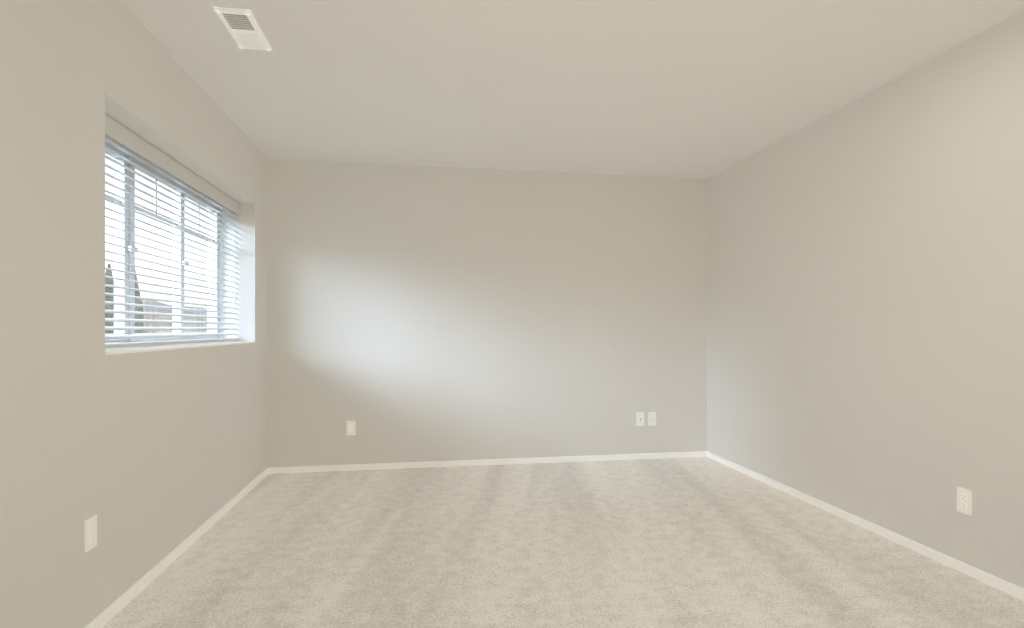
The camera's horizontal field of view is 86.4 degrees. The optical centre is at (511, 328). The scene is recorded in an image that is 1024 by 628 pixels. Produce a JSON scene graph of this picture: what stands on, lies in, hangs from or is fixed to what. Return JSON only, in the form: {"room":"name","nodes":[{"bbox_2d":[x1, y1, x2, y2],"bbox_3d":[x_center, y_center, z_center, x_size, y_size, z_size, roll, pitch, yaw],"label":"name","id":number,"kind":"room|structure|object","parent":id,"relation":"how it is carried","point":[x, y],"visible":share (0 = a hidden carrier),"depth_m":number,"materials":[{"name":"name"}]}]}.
{"room":"empty bedroom","nodes":[
{"label":"empty bedroom","id":0,"kind":"room"},
{"bbox_2d":[0,0,267,627],"bbox_3d":[-1.574,-0.100,1.156,0.320,2.440,6.173,0,0,-9],"label":"wall","id":1,"kind":"structure","parent":0,"point":[151,459],"depth_m":2.02,"materials":[{"name":"paint"}]},
{"bbox_2d":[84,515,96,552],"bbox_3d":[-1.540,0.748,1.995,0.007,0.115,0.070,0,0,-9],"label":"outlet","id":2,"kind":"object","parent":1,"relation":"attached to","point":[90,533],"visible":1,"depth_m":1.99,"materials":[{"name":"white plastic"}]},
{"bbox_2d":[105,134,222,343],"bbox_3d":[-1.944,-0.401,2.964,0.091,1.002,1.851,0,0,-9],"label":"window","id":3,"kind":"structure","parent":1,"relation":"in","point":[122,242],"depth_m":2.96,"materials":[{"name":"clear glass"}]},
{"bbox_2d":[105,114,239,348],"bbox_3d":[-1.824,-0.408,2.983,0.070,0.985,1.835,0,0,-9],"label":"window blind","id":4,"kind":"object","parent":3,"relation":"attached to","point":[125,136],"visible":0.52,"depth_m":2.80,"materials":[{"name":"white plastic"}]},
{"bbox_2d":[85,468,268,627],"bbox_3d":[-1.410,1.097,1.182,0.012,0.045,6.173,0,0,-9],"label":"baseboard","id":5,"kind":"structure","parent":1,"relation":"attached to","point":[106,615],"depth_m":2.55,"materials":[{"name":"paint"}]},
{"bbox_2d":[105,341,254,354],"bbox_3d":[-1.807,0.094,2.986,0.219,0.012,1.849,0,0,-9],"label":"sill","id":6,"kind":"structure","parent":1,"relation":"attached to","point":[141,349],"depth_m":2.68,"materials":[{"name":"paint"}]},
{"bbox_2d":[268,159,706,467],"bbox_3d":[-0.197,-0.100,4.558,4.100,2.440,0.120,0,0,-9],"label":"wall","id":7,"kind":"structure","parent":0,"point":[423,313],"depth_m":4.49,"materials":[{"name":"paint"}]},
{"bbox_2d":[346,421,355,434],"bbox_3d":[-1.277,0.786,4.323,0.070,0.115,0.007,0,0,-9],"label":"outlet","id":8,"kind":"object","parent":7,"relation":"attached to","point":[350,427],"visible":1,"depth_m":4.32,"materials":[{"name":"white plastic"}]},
{"bbox_2d":[269,451,704,473],"bbox_3d":[-0.088,1.097,4.509,3.600,0.045,0.012,0,0,-9],"label":"baseboard","id":9,"kind":"structure","parent":7,"relation":"attached to","point":[296,469],"depth_m":4.47,"materials":[{"name":"paint"}]},
{"bbox_2d":[637,412,643,425],"bbox_3d":[1.107,0.778,4.699,0.070,0.115,0.007,0,0,-9],"label":"phone jack","id":10,"kind":"object","parent":7,"relation":"attached to","point":[640,419],"visible":1,"depth_m":4.70,"materials":[{"name":"white plastic"}]},
{"bbox_2d":[648,412,655,425],"bbox_3d":[1.215,0.778,4.711,0.070,0.115,0.017,0,0,-9],"label":"cable jack","id":11,"kind":"object","parent":7,"relation":"attached to","point":[651,418],"visible":1,"depth_m":4.71,"materials":[{"name":"white plastic"}]},
{"bbox_2d":[102,457,1023,627],"bbox_3d":[0.293,1.180,1.450,4.100,0.120,6.413,0,0,-9],"label":"floor","id":12,"kind":"structure","parent":0,"point":[695,542],"depth_m":2.64,"materials":[{"name":"beige carpet"}]},
{"bbox_2d":[120,0,1023,178],"bbox_3d":[0.293,-1.395,1.450,4.100,0.150,6.413,0,0,-9],"label":"ceiling","id":13,"kind":"structure","parent":0,"point":[700,89],"depth_m":2.79,"materials":[{"name":"paint"}]},
{"bbox_2d":[213,7,271,50],"bbox_3d":[-1.179,-1.314,2.401,0.144,0.012,0.320,0,0,-9],"label":"ceiling vent","id":14,"kind":"object","parent":13,"relation":"in","point":[243,29],"visible":0.98,"depth_m":2.38,"materials":[{"name":"white metal"}]},
{"bbox_2d":[707,10,1023,587],"bbox_3d":[2.268,-0.100,1.700,0.120,2.440,6.293,0,0,-9],"label":"wall","id":15,"kind":"structure","parent":0,"point":[865,307],"depth_m":2.89,"materials":[{"name":"paint"}]},
{"bbox_2d":[705,451,1023,600],"bbox_3d":[2.194,1.097,1.749,0.012,0.045,6.173,0,0,-9],"label":"baseboard","id":16,"kind":"structure","parent":15,"relation":"attached to","point":[1005,586],"depth_m":2.88,"materials":[{"name":"paint"}]},
{"bbox_2d":[957,486,971,515],"bbox_3d":[2.077,0.790,2.504,0.007,0.115,0.070,0,0,-9],"label":"outlet","id":17,"kind":"object","parent":15,"relation":"attached to","point":[964,500],"visible":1,"depth_m":2.50,"materials":[{"name":"white plastic"}]},
{"label":"outside","id":18,"kind":"structure","parent":0,"visible":0},
{"bbox_3d":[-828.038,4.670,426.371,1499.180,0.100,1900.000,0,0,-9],"label":"ground","id":19,"kind":"structure","parent":18,"visible":0},
{"bbox_2d":[105,264,114,333],"bbox_3d":[-17.885,0.857,24.151,2.380,7.526,2.340,0,0,-9],"label":"tree","id":20,"kind":"object","parent":19,"relation":"on","point":[109,290],"depth_m":23.92,"materials":[{"name":"green plant"}]},
{"bbox_2d":[135,270,145,332],"bbox_3d":[-14.778,1.013,21.373,2.260,7.214,2.186,0,0,-9],"label":"tree","id":21,"kind":"object","parent":19,"relation":"on","point":[138,324],"depth_m":21.27,"materials":[{"name":"green plant"}]},
{"bbox_2d":[141,299,167,304],"bbox_3d":[-534.040,-20.298,677.983,527.367,49.835,305.664,0,0,-9],"label":"hills","id":22,"kind":"structure","parent":19,"relation":"on","point":[152,301],"depth_m":750.64,"materials":[{"name":"grey"}]},
{"bbox_2d":[144,315,206,332],"bbox_3d":[-23.383,1.809,37.790,4.632,5.622,0.400,0,0,-32],"label":"house siding","id":23,"kind":"object","parent":19,"relation":"on","point":[164,324],"depth_m":37.37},
{"bbox_2d":[142,302,206,314],"bbox_3d":[-23.815,-1.436,38.497,4.718,0.889,2.663,0,0,-32],"label":"house roof","id":24,"kind":"structure","parent":23,"relation":"on","point":[158,310],"depth_m":37.97,"materials":[{"name":"grey"}]}
]}

